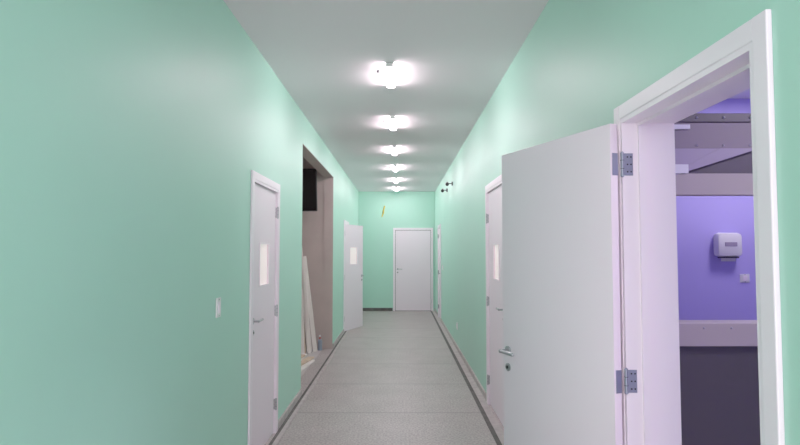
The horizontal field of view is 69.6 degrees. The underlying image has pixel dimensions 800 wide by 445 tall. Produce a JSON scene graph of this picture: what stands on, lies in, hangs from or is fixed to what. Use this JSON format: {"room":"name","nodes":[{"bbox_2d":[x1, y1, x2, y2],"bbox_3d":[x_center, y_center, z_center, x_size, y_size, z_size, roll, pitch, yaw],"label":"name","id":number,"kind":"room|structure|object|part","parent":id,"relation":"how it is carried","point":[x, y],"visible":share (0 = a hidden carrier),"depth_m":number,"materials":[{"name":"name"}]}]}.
{"room":"hospital interior","nodes":[
{"label":"hospital interior","id":0,"kind":"room"},
{"bbox_2d":[0,0,358,444],"bbox_3d":[-1.155,0.354,6.891,0.150,3.100,16.200,0,-3,0],"label":"wall","id":1,"kind":"structure","parent":0,"point":[133,133],"depth_m":2.38,"materials":[{"name":"green paint"}]},
{"bbox_2d":[216,297,220,317],"bbox_3d":[-1.073,0.503,3.410,0.014,0.115,0.075,0,-3,0],"label":"light switch","id":2,"kind":"object","parent":1,"relation":"attached to","point":[218,300],"visible":1,"depth_m":3.39,"materials":[{"name":"white plastic"}]},
{"bbox_2d":[247,170,279,444],"bbox_3d":[-1.155,0.718,4.596,0.182,2.155,0.960,0,-3,0],"label":"frame","id":3,"kind":"object","parent":1,"relation":"attached to","point":[256,178],"visible":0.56,"depth_m":4.38,"materials":[{"name":"white wood"}]},
{"bbox_2d":[252,184,275,444],"bbox_3d":[-1.106,0.752,4.594,0.151,2.062,0.802,0,-3,0],"label":"leaf","id":4,"kind":"object","parent":1,"relation":"attached to","point":[265,199],"visible":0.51,"depth_m":4.62,"materials":[{"name":"white laminate"}]},
{"bbox_2d":[274,207,278,409],"bbox_3d":[-1.085,0.739,4.998,0.050,1.755,0.016,0,-3,0],"label":"hinges","id":5,"kind":"object","parent":1,"relation":"attached to","point":[277,208],"visible":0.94,"depth_m":4.99,"materials":[{"name":"silver metal"}]},
{"bbox_2d":[268,329,348,444],"bbox_3d":[-1.038,1.867,6.819,0.085,0.070,16.200,0,-3,0],"label":"baseboard","id":6,"kind":"structure","parent":1,"relation":"attached to","point":[286,418],"depth_m":5.89,"materials":[{"name":"tile"}]},
{"bbox_2d":[303,144,332,348],"bbox_3d":[-1.156,0.568,7.807,0.150,2.761,2.951,0,-3,0],"label":"trim","id":7,"kind":"structure","parent":1,"relation":"attached to","point":[328,178],"depth_m":9.26,"materials":[{"name":"paint"}]},
{"bbox_2d":[343,220,348,328],"bbox_3d":[-1.155,1.048,11.513,0.182,2.155,1.010,0,-3,0],"label":"frame","id":8,"kind":"object","parent":1,"relation":"attached to","point":[345,221],"visible":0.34,"depth_m":11.04,"materials":[{"name":"white wood"}]},
{"bbox_2d":[344,224,363,330],"bbox_3d":[-0.943,1.081,11.495,0.151,2.062,0.852,-1,-3,22],"label":"leaf","id":9,"kind":"object","parent":1,"relation":"attached to","point":[353,301],"visible":0.95,"depth_m":11.50,"materials":[{"name":"white laminate"}]},
{"bbox_2d":[302,157,323,348],"bbox_3d":[-2.265,0.390,7.640,2.070,3.100,3.500,0,-3,0],"label":"wall","id":10,"kind":"structure","parent":0,"point":[312,221],"depth_m":9.29,"materials":[{"name":"paint"}]},
{"bbox_2d":[302,168,317,210],"bbox_3d":[-1.815,-0.494,9.071,1.070,0.657,0.526,0,-3,0],"label":"television","id":11,"kind":"object","parent":10,"relation":"attached to","point":[309,181],"visible":0.33,"depth_m":8.86,"materials":[{"name":"black plastic"}]},
{"bbox_2d":[265,311,503,444],"bbox_3d":[-1.100,1.952,6.815,4.400,0.100,16.500,0,-3,0],"label":"floor","id":12,"kind":"structure","parent":0,"point":[394,378],"depth_m":6.33,"materials":[{"name":"tile"}]},
{"bbox_2d":[301,290,304,353],"bbox_3d":[-1.479,1.504,8.678,0.058,0.976,0.296,1,-3,-18],"label":"plank","id":13,"kind":"object","parent":12,"relation":"on","point":[302,316],"visible":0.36,"depth_m":8.63,"materials":[{"name":"beige wood"}]},
{"bbox_2d":[303,272,310,352],"bbox_3d":[-1.439,1.388,8.902,0.051,1.226,0.304,1,-3,-26],"label":"plank","id":14,"kind":"object","parent":12,"relation":"on","point":[304,273],"visible":1,"depth_m":8.89,"materials":[{"name":"beige wood"}]},
{"bbox_2d":[302,251,311,351],"bbox_3d":[-1.518,0.999,9.056,0.072,2.022,0.451,2,-4,-42],"label":"plank","id":15,"kind":"object","parent":12,"relation":"on","point":[302,251],"visible":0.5,"depth_m":8.99,"materials":[{"name":"beige wood"}]},
{"bbox_2d":[301,354,314,371],"bbox_3d":[-1.512,1.898,7.768,0.608,0.092,1.203,0,-3,0],"label":"planks","id":16,"kind":"object","parent":12,"relation":"on","point":[307,361],"visible":0.2,"depth_m":7.97,"materials":[{"name":"brown wood"}]},
{"bbox_2d":[303,256,316,351],"bbox_3d":[-1.418,1.270,9.047,0.353,1.479,0.062,-2,-4,42],"label":"plank","id":17,"kind":"object","parent":12,"relation":"on","point":[310,309],"visible":0.93,"depth_m":9.02,"materials":[{"name":"beige wood"}]},
{"bbox_2d":[318,335,321,350],"bbox_3d":[-1.260,1.892,9.068,0.070,0.235,0.075,0,-3,0],"label":"spray bottle","id":18,"kind":"object","parent":12,"relation":"on","point":[320,339],"visible":1,"depth_m":9.04,"materials":[{"name":"blue plastic"}]},
{"bbox_2d":[224,0,548,191],"bbox_3d":[-0.065,-1.244,6.967,2.330,0.100,16.500,0,-3,0],"label":"ceiling","id":19,"kind":"structure","parent":0,"point":[449,58],"depth_m":4.74,"materials":[{"name":"white paint"}]},
{"bbox_2d":[377,63,393,87],"bbox_3d":[-0.125,-1.270,4.996,0.148,0.036,0.616,0,-3,0],"label":"ceiling light","id":20,"kind":"object","parent":19,"relation":"attached to","point":[389,66],"depth_m":4.89,"materials":[{"name":"white plastic"}]},
{"bbox_2d":[383,116,395,129],"bbox_3d":[-0.125,-1.181,6.874,0.148,0.036,0.616,0,-3,0],"label":"ceiling light","id":21,"kind":"object","parent":19,"relation":"attached to","point":[392,118],"depth_m":6.74,"materials":[{"name":"white plastic"}]},
{"bbox_2d":[387,146,396,154],"bbox_3d":[-0.125,-1.090,8.762,0.148,0.036,0.616,0,-3,0],"label":"ceiling light","id":22,"kind":"object","parent":19,"relation":"attached to","point":[394,148],"depth_m":8.63,"materials":[{"name":"white plastic"}]},
{"bbox_2d":[359,192,434,310],"bbox_3d":[-0.065,0.744,15.057,2.330,3.100,0.150,0,-3,0],"label":"wall","id":23,"kind":"structure","parent":0,"point":[402,209],"depth_m":15.01,"materials":[{"name":"green paint"}]},
{"bbox_2d":[363,308,392,310],"bbox_3d":[-0.593,2.248,14.901,0.805,0.080,0.018,0,-3,0],"label":"baseboard","id":24,"kind":"structure","parent":23,"relation":"attached to","point":[364,309],"depth_m":14.89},
{"bbox_2d":[395,230,430,310],"bbox_3d":[0.340,1.240,14.918,0.930,2.095,0.079,0,-3,0],"label":"leaf","id":25,"kind":"object","parent":23,"relation":"attached to","point":[412,247],"visible":1,"depth_m":14.94,"materials":[{"name":"white laminate"}]},
{"bbox_2d":[393,228,432,310],"bbox_3d":[0.340,1.214,14.944,1.040,2.150,0.030,0,-3,0],"label":"frame","id":26,"kind":"object","parent":23,"relation":"attached to","point":[394,229],"visible":0.98,"depth_m":14.94,"materials":[{"name":"white wood"}]},
{"bbox_2d":[435,0,799,444],"bbox_3d":[1.005,0.354,6.891,0.190,3.100,16.200,0,-3,0],"label":"wall","id":27,"kind":"structure","parent":0,"point":[580,60],"depth_m":2.74,"materials":[{"name":"green paint"}]},
{"bbox_2d":[438,229,439,316],"bbox_3d":[0.936,1.163,13.210,0.151,2.062,0.752,0,-3,0],"label":"leaf","id":28,"kind":"object","parent":27,"relation":"attached to","point":[439,229],"visible":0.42,"depth_m":13.39,"materials":[{"name":"white laminate"}]},
{"bbox_2d":[438,224,440,317],"bbox_3d":[1.005,1.129,13.211,0.222,2.155,0.910,0,-3,0],"label":"frame","id":29,"kind":"object","parent":27,"relation":"attached to","point":[439,225],"visible":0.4,"depth_m":12.80,"materials":[{"name":"white wood"}]},
{"bbox_2d":[431,308,503,444],"bbox_3d":[0.848,1.867,6.819,0.125,0.070,16.200,0,-3,0],"label":"baseboard","id":30,"kind":"structure","parent":27,"relation":"attached to","point":[475,387],"depth_m":6.68,"materials":[{"name":"tile"}]},
{"bbox_2d":[486,214,489,384],"bbox_3d":[0.915,0.784,5.927,0.050,1.755,0.016,0,-3,0],"label":"hinges","id":31,"kind":"object","parent":27,"relation":"attached to","point":[487,215],"visible":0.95,"depth_m":5.92,"materials":[{"name":"silver metal"}]},
{"bbox_2d":[485,174,501,404],"bbox_3d":[1.005,0.715,5.477,0.222,2.245,1.060,0,-3,0],"label":"frame","id":32,"kind":"object","parent":27,"relation":"attached to","point":[497,182],"visible":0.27,"depth_m":5.94,"materials":[{"name":"white wood"}]},
{"bbox_2d":[488,185,503,425],"bbox_3d":[0.936,0.749,5.476,0.151,2.152,0.902,0,-3,0],"label":"leaf","id":33,"kind":"object","parent":27,"relation":"attached to","point":[495,196],"visible":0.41,"depth_m":5.50,"materials":[{"name":"white laminate"}]},
{"bbox_2d":[499,124,622,444],"bbox_3d":[0.713,0.655,2.671,0.151,2.072,0.850,1,-3,-20],"label":"leaf","id":34,"kind":"object","parent":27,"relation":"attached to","point":[561,351],"visible":1,"depth_m":2.59,"materials":[{"name":"white laminate"}]},
{"bbox_2d":[620,152,636,394],"bbox_3d":[0.915,0.615,2.286,0.050,1.805,0.016,0,-3,0],"label":"hinges","id":35,"kind":"object","parent":27,"relation":"attached to","point":[626,159],"visible":1,"depth_m":2.29,"materials":[{"name":"silver metal"}]},
{"bbox_2d":[614,9,784,444],"bbox_3d":[1.005,0.582,1.860,0.222,2.165,1.008,0,-3,0],"label":"frame","id":36,"kind":"object","parent":27,"relation":"attached to","point":[740,61],"visible":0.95,"depth_m":2.27,"materials":[{"name":"white wood"}]},
{"bbox_2d":[676,99,756,319],"bbox_3d":[2.750,0.139,2.396,3.300,3.100,5.000,0,-3,0],"label":"wall","id":37,"kind":"structure","parent":0,"point":[709,287],"depth_m":4.79,"materials":[{"name":"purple paint"}]},
{"bbox_2d":[713,233,741,260],"bbox_3d":[2.700,0.202,4.744,0.210,0.235,0.104,0,-3,0],"label":"paper towel dispenser","id":38,"kind":"object","parent":37,"relation":"attached to","point":[727,246],"visible":1,"depth_m":4.70,"materials":[{"name":"white plastic"}]},
{"bbox_2d":[740,274,749,282],"bbox_3d":[2.860,0.463,4.776,0.080,0.070,0.014,0,-3,0],"label":"light switch","id":39,"kind":"object","parent":37,"relation":"attached to","point":[744,278],"visible":1,"depth_m":4.77,"materials":[{"name":"white plastic"}]},
{"bbox_2d":[728,89,749,98],"bbox_3d":[2.700,-1.209,2.461,3.200,0.100,4.800,0,-3,0],"label":"ceiling","id":40,"kind":"structure","parent":0,"point":[745,94],"depth_m":4.76,"materials":[{"name":"paint"}]},
{"bbox_3d":[2.750,1.738,2.320,3.300,0.100,5.000,0,-3,0],"label":"floor","id":41,"kind":"structure","parent":0,"visible":0},
{"bbox_2d":[674,113,760,444],"bbox_3d":[2.205,0.559,3.218,2.190,2.340,0.158,0,-3,0],"label":"booth","id":42,"kind":"object","parent":41,"relation":"on","point":[719,374],"visible":0.34,"depth_m":3.17,"materials":[{"name":"grey"}]},
{"bbox_3d":[2.205,-0.585,3.257,2.190,0.050,0.070,0,-3,0],"label":"rail","id":43,"kind":"part","parent":42,"relation":"part of","materials":[{"name":"grey metal"}]},
{"bbox_3d":[2.205,-0.340,3.250,2.190,0.140,0.040,0,-3,0],"label":"shade panel","id":44,"kind":"part","parent":42,"relation":"part of","materials":[{"name":"grey"}]},
{"bbox_3d":[2.205,0.617,3.219,2.190,0.125,0.150,0,-3,0],"label":"counter rail","id":45,"kind":"part","parent":42,"relation":"part of","materials":[{"name":"grey"}]},
{"bbox_3d":[2.205,1.203,3.171,2.190,1.050,0.050,0,-3,0],"label":"panel","id":46,"kind":"part","parent":42,"relation":"part of","materials":[{"name":"grey"}]}
]}

